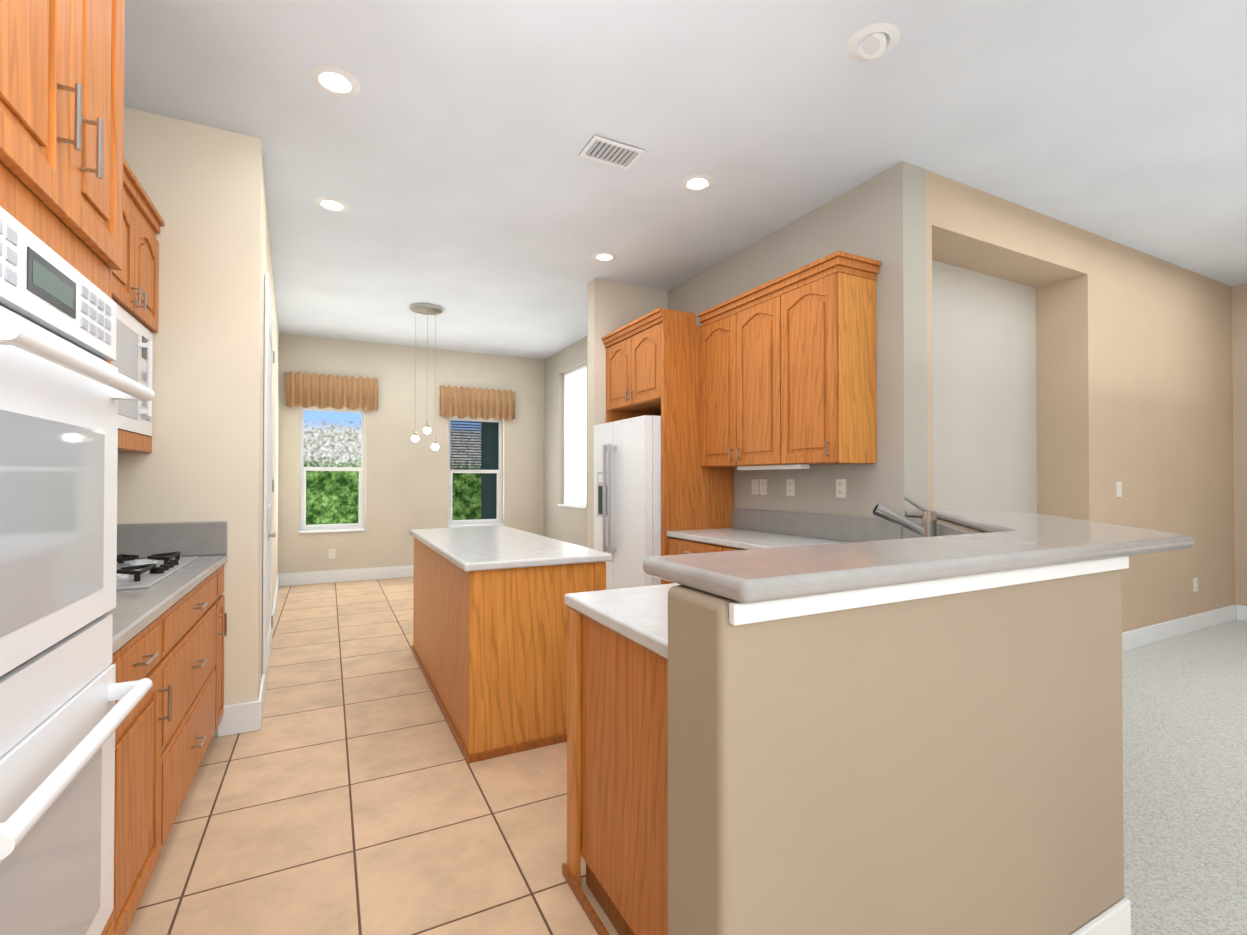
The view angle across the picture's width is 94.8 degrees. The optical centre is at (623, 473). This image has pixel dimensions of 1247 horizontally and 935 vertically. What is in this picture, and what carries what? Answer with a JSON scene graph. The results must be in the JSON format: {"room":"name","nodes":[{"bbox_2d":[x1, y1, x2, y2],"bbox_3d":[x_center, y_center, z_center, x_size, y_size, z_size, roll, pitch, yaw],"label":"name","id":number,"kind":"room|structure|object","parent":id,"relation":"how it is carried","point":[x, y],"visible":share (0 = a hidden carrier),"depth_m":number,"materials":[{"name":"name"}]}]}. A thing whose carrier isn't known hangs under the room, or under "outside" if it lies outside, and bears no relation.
{"room":"kitchen","nodes":[
{"label":"kitchen","id":0,"kind":"room"},
{"bbox_2d":[117,107,278,736],"bbox_3d":[-3.390,-0.196,4.805,0.990,3.080,4.600,0,-1,-27],"label":"wall","id":1,"kind":"structure","parent":0,"point":[204,186],"depth_m":2.90,"materials":[{"name":"beige paint"}]},
{"bbox_2d":[112,169,159,332],"bbox_3d":[-2.248,-0.930,2.360,0.369,0.490,0.800,0,-1,-27],"label":"upper cabinet","id":2,"kind":"object","parent":1,"relation":"attached to","point":[135,287],"depth_m":2.49,"materials":[{"name":"brown wood"}]},
{"bbox_2d":[111,304,152,435],"bbox_3d":[-2.226,-0.432,2.355,0.387,0.497,0.772,0,-1,-27],"label":"built-in microwave","id":3,"kind":"object","parent":2,"relation":"in","point":[134,349],"visible":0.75,"depth_m":2.50,"materials":[{"name":"white"}]},
{"bbox_2d":[217,574,278,736],"bbox_3d":[-3.032,1.270,4.955,0.234,0.150,4.596,0,-1,-27],"label":"baseboard","id":4,"kind":"structure","parent":1,"relation":"attached to","point":[241,718],"depth_m":2.94,"materials":[{"name":"white wood"}]},
{"bbox_2d":[262,272,275,698],"bbox_3d":[-2.365,0.072,3.856,0.104,2.525,1.050,0,-1,-27],"label":"pantry door","id":5,"kind":"structure","parent":1,"relation":"in","point":[269,361],"depth_m":3.48,"materials":[{"name":"white wood"}]},
{"bbox_2d":[125,577,618,934],"bbox_3d":[-0.584,1.349,2.804,4.160,0.050,10.700,0,-1,-27],"label":"floor","id":6,"kind":"structure","parent":0,"point":[346,789],"depth_m":2.22,"materials":[{"name":"beige tile"}]},
{"bbox_2d":[0,0,124,934],"bbox_3d":[-1.291,0.004,0.860,0.704,2.600,0.812,0,-1,-27],"label":"tall cabinet","id":7,"kind":"object","parent":6,"relation":"on","point":[61,119],"visible":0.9,"depth_m":1.07,"materials":[{"name":"brown wood"}]},
{"bbox_2d":[0,206,154,934],"bbox_3d":[-1.244,0.300,0.905,0.651,1.410,0.695,0,-1,-27],"label":"double oven","id":8,"kind":"object","parent":7,"relation":"in","point":[65,386],"visible":1,"depth_m":1.03,"materials":[{"name":"white metal"}]},
{"bbox_2d":[110,608,169,934],"bbox_3d":[-1.625,0.873,1.433,0.643,0.874,0.523,0,-1,-27],"label":"base cabinet","id":9,"kind":"object","parent":6,"relation":"on","point":[166,729],"depth_m":1.62,"materials":[{"name":"brown wood"}]},
{"bbox_2d":[170,566,221,829],"bbox_3d":[-1.970,0.880,2.104,0.643,0.874,1.113,0,-1,-27],"label":"base cabinet","id":10,"kind":"object","parent":6,"relation":"on","point":[196,619],"depth_m":2.23,"materials":[{"name":"brown wood"}]},
{"bbox_2d":[109,521,227,653],"bbox_3d":[-1.903,0.335,1.988,0.654,0.209,1.756,0,-1,-27],"label":"countertop","id":11,"kind":"structure","parent":10,"relation":"on","point":[134,612],"depth_m":2.71,"materials":[{"name":"white stone"}]},
{"bbox_2d":[116,552,197,589],"bbox_3d":[-2.071,0.378,2.272,0.490,0.048,0.860,0,-1,-27],"label":"gas cooktop","id":12,"kind":"object","parent":11,"relation":"in","point":[133,572],"visible":0.38,"depth_m":2.25,"materials":[{"name":"silver metal"}]},
{"bbox_2d":[222,565,226,715],"bbox_3d":[-2.256,0.885,2.658,0.643,0.874,0.233,0,-1,-27],"label":"base cabinet","id":13,"kind":"object","parent":6,"relation":"on","point":[224,615],"depth_m":2.86,"materials":[{"name":"brown wood"}]},
{"bbox_2d":[415,538,430,681],"bbox_3d":[-1.034,0.899,4.066,0.692,0.874,1.032,0,-1,-27],"label":"base cabinet","id":14,"kind":"object","parent":6,"relation":"on","point":[422,552],"depth_m":3.90,"materials":[{"name":"brown wood"}]},
{"bbox_2d":[431,549,605,763],"bbox_3d":[-0.627,0.891,3.254,0.712,0.874,1.032,0,-1,-27],"label":"base cabinet","id":15,"kind":"object","parent":6,"relation":"on","point":[489,649],"depth_m":2.77,"materials":[{"name":"brown wood"}]},
{"bbox_2d":[409,526,611,571],"bbox_3d":[-0.845,0.437,3.657,0.750,0.040,2.000,0,-1,-27],"label":"countertop","id":16,"kind":"structure","parent":15,"relation":"on","point":[467,549],"depth_m":3.16,"materials":[{"name":"white stone"}]},
{"bbox_2d":[562,608,667,934],"bbox_3d":[0.808,0.881,2.257,2.135,0.874,1.306,0,-1,-27],"label":"base cabinet","id":17,"kind":"object","parent":6,"relation":"on","point":[617,762],"visible":0.12,"depth_m":1.60,"materials":[{"name":"brown wood"}]},
{"bbox_2d":[564,583,679,658],"bbox_3d":[0.651,0.419,1.900,1.500,0.039,0.810,0,-1,-27],"label":"countertop","id":18,"kind":"structure","parent":17,"relation":"on","point":[638,615],"depth_m":1.68,"materials":[{"name":"white stone"}]},
{"bbox_2d":[594,415,660,589],"bbox_3d":[0.247,0.452,4.768,0.821,1.758,0.915,0,-1,-27],"label":"fridge","id":19,"kind":"object","parent":6,"relation":"on","point":[627,494],"visible":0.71,"depth_m":4.44,"materials":[{"name":"white painted metal"},{"name":"gray metal handles"}]},
{"bbox_2d":[601,308,733,583],"bbox_3d":[0.338,0.064,4.810,0.689,2.560,0.996,0,-1,-27],"label":"tall cabinet","id":20,"kind":"object","parent":6,"relation":"on","point":[652,362],"visible":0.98,"depth_m":4.36,"materials":[{"name":"brown wood"}]},
{"bbox_2d":[668,537,711,583],"bbox_3d":[0.762,0.899,4.055,0.619,0.874,0.716,0,-1,-27],"label":"base cabinet","id":21,"kind":"object","parent":6,"relation":"on","point":[677,546],"depth_m":4.02,"materials":[{"name":"brown wood"}]},
{"bbox_2d":[667,528,848,549],"bbox_3d":[0.988,0.431,3.099,1.098,0.039,2.632,0,-1,-27],"label":"countertop","id":22,"kind":"structure","parent":21,"relation":"on","point":[745,539],"depth_m":3.73,"materials":[{"name":"white stone"}]},
{"bbox_2d":[873,496,936,536],"bbox_3d":[1.347,0.256,2.745,0.286,0.303,0.075,0,-1,19],"label":"faucet","id":23,"kind":"object","parent":22,"relation":"on","point":[929,527],"visible":0.73,"depth_m":2.72,"materials":[{"name":"silver metal"}]},
{"bbox_2d":[712,544,744,551],"bbox_3d":[1.038,0.894,3.518,0.619,0.874,0.716,0,-1,-27],"label":"base cabinet","id":24,"kind":"object","parent":6,"relation":"on","point":[715,548],"depth_m":3.66,"materials":[{"name":"brown wood"}]},
{"bbox_2d":[277,333,543,574],"bbox_3d":[-2.991,-0.167,7.710,4.360,3.080,0.200,0,-1,-27],"label":"wall","id":25,"kind":"structure","parent":0,"point":[406,483],"depth_m":7.62,"materials":[{"name":"paint"}]},
{"bbox_2d":[299,406,364,533],"bbox_3d":[-3.700,-0.051,7.304,0.750,1.580,0.170,0,-1,-27],"label":"window","id":26,"kind":"structure","parent":25,"relation":"in","point":[327,528],"depth_m":7.30,"materials":[{"name":"white"}]},
{"bbox_2d":[329,549,334,557],"bbox_3d":[-3.672,1.008,7.229,0.075,0.115,0.008,0,-1,-27],"label":"outlet","id":27,"kind":"object","parent":25,"relation":"attached to","point":[331,553],"visible":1,"depth_m":7.23,"materials":[{"name":"white plastic"}]},
{"bbox_2d":[285,371,378,410],"bbox_3d":[-3.645,-1.024,7.207,1.050,0.440,0.104,0,-1,-27],"label":"valance","id":28,"kind":"object","parent":25,"relation":"attached to","point":[308,390],"visible":0.98,"depth_m":7.18,"materials":[{"name":"fabric"}]},
{"bbox_2d":[279,565,413,585],"bbox_3d":[-2.679,1.298,7.732,3.370,0.150,0.019,0,-1,-27],"label":"baseboard","id":29,"kind":"structure","parent":25,"relation":"attached to","point":[303,578],"depth_m":7.28,"materials":[{"name":"white wood"}]},
{"bbox_2d":[448,417,503,527],"bbox_3d":[-2.095,-0.023,8.131,0.780,1.540,0.170,0,-1,-27],"label":"window","id":30,"kind":"structure","parent":25,"relation":"in","point":[490,471],"depth_m":8.25,"materials":[{"name":"white"}]},
{"bbox_2d":[439,385,514,420],"bbox_3d":[-2.031,-0.981,8.038,1.060,0.450,0.104,0,-1,-27],"label":"valance","id":31,"kind":"object","parent":25,"relation":"attached to","point":[461,402],"visible":1,"depth_m":8.01,"materials":[{"name":"fabric"}]},
{"bbox_2d":[587,278,667,548],"bbox_3d":[0.045,-0.191,5.309,0.759,3.080,0.150,0,-1,-27],"label":"wall","id":32,"kind":"structure","parent":0,"point":[613,306],"depth_m":5.14,"materials":[{"name":"paint"}]},
{"bbox_2d":[124,0,1246,359],"bbox_3d":[1.532,-1.805,3.925,9.300,0.120,11.100,0,-1,-27],"label":"ceiling","id":33,"kind":"structure","parent":0,"point":[490,210],"depth_m":2.90,"materials":[{"name":"paint"}]},
{"bbox_2d":[314,197,349,211],"bbox_3d":[-1.892,-1.743,3.724,0.210,0.007,0.210,0,-1,-27],"label":"recessed light","id":34,"kind":"object","parent":33,"relation":"in","point":[332,204],"visible":0.98,"depth_m":3.71,"materials":[{"name":"white"}]},
{"bbox_2d":[309,65,360,96],"bbox_3d":[-1.292,-1.754,2.571,0.210,0.007,0.210,0,-1,-27],"label":"recessed light","id":35,"kind":"object","parent":33,"relation":"in","point":[324,78],"visible":1,"depth_m":2.56,"materials":[{"name":"white"}]},
{"bbox_2d":[410,303,441,449],"bbox_3d":[-2.049,-0.985,5.954,0.320,1.477,0.320,0,-1,-27],"label":"pendant light","id":36,"kind":"object","parent":33,"relation":"hanging from","point":[425,309],"visible":1,"depth_m":5.91,"materials":[{"name":"white glass"}]},
{"bbox_2d":[591,252,616,261],"bbox_3d":[-0.154,-1.734,4.598,0.210,0.007,0.210,0,-1,-27],"label":"recessed light","id":37,"kind":"object","parent":33,"relation":"in","point":[605,256],"visible":1,"depth_m":4.58,"materials":[{"name":"white"}]},
{"bbox_2d":[579,135,644,169],"bbox_3d":[-0.065,-1.746,3.125,0.300,0.014,0.200,0,-1,-27],"label":"ceiling vent","id":38,"kind":"object","parent":33,"relation":"in","point":[609,152],"visible":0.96,"depth_m":3.12,"materials":[{"name":"grey metal"}]},
{"bbox_2d":[680,174,714,191],"bbox_3d":[0.446,-1.745,3.455,0.210,0.007,0.210,0,-1,-27],"label":"recessed light","id":39,"kind":"object","parent":33,"relation":"in","point":[697,183],"visible":1,"depth_m":3.45,"materials":[{"name":"white"}]},
{"bbox_2d":[845,22,900,61],"bbox_3d":[1.016,-1.752,2.343,0.210,0.063,0.210,0,-1,-27],"label":"recessed light","id":40,"kind":"object","parent":33,"relation":"in","point":[876,44],"visible":1,"depth_m":2.33,"materials":[{"name":"white"}]},
{"bbox_2d":[544,161,927,546],"bbox_3d":[0.277,-0.185,5.907,0.200,3.080,6.000,0,-1,-27],"label":"wall","id":41,"kind":"structure","parent":0,"point":[881,216],"depth_m":3.46,"materials":[{"name":"grey paint"}]},
{"bbox_2d":[558,364,585,508],"bbox_3d":[-0.639,-0.479,7.575,0.125,1.840,0.960,0,-1,-27],"label":"window blind","id":42,"kind":"object","parent":41,"relation":"attached to","point":[574,462],"visible":0.6,"depth_m":7.66,"materials":[{"name":"white"}]},
{"bbox_2d":[699,291,769,469],"bbox_3d":[0.943,-0.607,4.035,0.329,1.105,0.940,0,-1,-27],"label":"upper cabinet","id":43,"kind":"object","parent":41,"relation":"attached to","point":[735,341],"depth_m":3.98,"materials":[{"name":"brown wood"}]},
{"bbox_2d":[752,479,757,494],"bbox_3d":[0.986,0.099,4.300,0.008,0.115,0.075,0,-1,-27],"label":"outlet","id":44,"kind":"object","parent":41,"relation":"attached to","point":[754,481],"depth_m":4.30,"materials":[{"name":"white plastic"}]},
{"bbox_2d":[757,479,766,494],"bbox_3d":[1.027,0.098,4.220,0.008,0.115,0.075,0,-1,-27],"label":"outlet","id":45,"kind":"object","parent":41,"relation":"attached to","point":[763,482],"depth_m":4.22,"materials":[{"name":"white plastic"}]},
{"bbox_2d":[786,479,794,495],"bbox_3d":[1.155,0.095,3.971,0.008,0.115,0.075,0,-1,-27],"label":"outlet","id":46,"kind":"object","parent":41,"relation":"attached to","point":[790,483],"depth_m":3.97,"materials":[{"name":"white plastic"}]},
{"bbox_2d":[770,259,878,466],"bbox_3d":[1.217,-0.612,3.503,0.329,1.105,0.507,0,-1,-27],"label":"upper cabinet","id":47,"kind":"object","parent":41,"relation":"attached to","point":[787,370],"depth_m":3.33,"materials":[{"name":"brown wood"}]},
{"bbox_2d":[836,479,845,497],"bbox_3d":[1.357,0.092,3.580,0.008,0.115,0.075,0,-1,-27],"label":"outlet","id":48,"kind":"object","parent":41,"relation":"attached to","point":[840,488],"depth_m":3.57,"materials":[{"name":"white plastic"}]},
{"bbox_2d":[668,517,1123,934],"bbox_3d":[0.945,0.773,2.112,2.440,1.088,1.339,0,-1,-27],"label":"wall","id":49,"kind":"structure","parent":0,"point":[950,764],"depth_m":1.17,"materials":[{"name":"paint"}]},
{"bbox_2d":[732,508,972,541],"bbox_3d":[0.525,0.323,2.853,2.148,0.170,2.646,0,-1,-27],"label":"backsplash","id":50,"kind":"structure","parent":49,"relation":"attached to","point":[846,528],"depth_m":3.64,"materials":[{"name":"grey stone"}]},
{"bbox_2d":[643,509,1194,603],"bbox_3d":[0.982,0.207,2.111,2.480,0.040,1.383,0,-1,-27],"label":"raised bar","id":51,"kind":"object","parent":49,"relation":"on","point":[1009,541],"visible":0.85,"depth_m":1.27,"materials":[{"name":"white stone"}]},
{"bbox_2d":[729,556,1128,625],"bbox_3d":[0.780,0.238,1.268,1.350,0.036,0.017,0,-1,-27],"label":"trim","id":52,"kind":"structure","parent":49,"relation":"attached to","point":[740,613],"depth_m":1.15,"materials":[{"name":"white wood"}]},
{"bbox_2d":[1070,898,1130,934],"bbox_3d":[0.725,1.234,1.338,1.376,0.150,0.206,0,-1,-27],"label":"baseboard","id":53,"kind":"structure","parent":49,"relation":"attached to","point":[1114,919],"depth_m":1.52,"materials":[{"name":"white wood"}]},
{"bbox_2d":[926,170,1234,631],"bbox_3d":[3.660,-0.199,4.528,4.550,3.080,0.450,0,-1,-27],"label":"wall","id":54,"kind":"structure","parent":0,"point":[1073,372],"depth_m":4.29,"materials":[{"name":"beige paint"}]},
{"bbox_2d":[1116,482,1121,496],"bbox_3d":[3.707,0.119,4.290,0.075,0.115,0.008,0,-1,-27],"label":"light switch","id":55,"kind":"object","parent":54,"relation":"attached to","point":[1118,489],"visible":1,"depth_m":4.28,"materials":[{"name":"white plastic"}]},
{"bbox_2d":[1122,605,1237,651],"bbox_3d":[3.665,1.257,4.251,4.320,0.138,0.019,0,-1,-27],"label":"baseboard","id":56,"kind":"structure","parent":54,"relation":"attached to","point":[1139,637],"depth_m":4.68,"materials":[{"name":"white wood"}]},
{"bbox_2d":[1193,578,1197,591],"bbox_3d":[4.872,0.945,4.882,0.075,0.115,0.008,0,-1,-27],"label":"outlet","id":57,"kind":"object","parent":54,"relation":"attached to","point":[1195,584],"visible":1,"depth_m":4.87,"materials":[{"name":"white plastic"}]},
{"bbox_2d":[1122,620,1246,934],"bbox_3d":[4.328,1.334,1.960,5.700,0.062,4.700,0,-1,-27],"label":"floor carpet","id":58,"kind":"object","parent":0,"point":[1184,704],"visible":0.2,"depth_m":2.42,"materials":[{"name":"white carpet"}]},
{"bbox_2d":[1231,283,1246,605],"bbox_3d":[6.773,-0.212,3.234,0.200,3.080,4.699,0,-1,-27],"label":"wall","id":59,"kind":"structure","parent":0,"point":[1239,340],"depth_m":5.24,"materials":[{"name":"beige paint"}]},
{"bbox_2d":[1238,605,1246,620],"bbox_3d":[6.677,1.246,3.170,0.016,0.138,4.699,0,-1,-27],"label":"baseboard","id":60,"kind":"structure","parent":59,"relation":"attached to","point":[1242,610],"depth_m":5.21,"materials":[{"name":"white wood"}]},
{"label":"outside","id":61,"kind":"structure","parent":0,"visible":0},
{"bbox_2d":[304,411,495,524],"bbox_3d":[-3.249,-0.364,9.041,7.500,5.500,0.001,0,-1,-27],"label":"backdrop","id":62,"kind":"structure","parent":61,"point":[332,439],"depth_m":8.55,"materials":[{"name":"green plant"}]}
]}

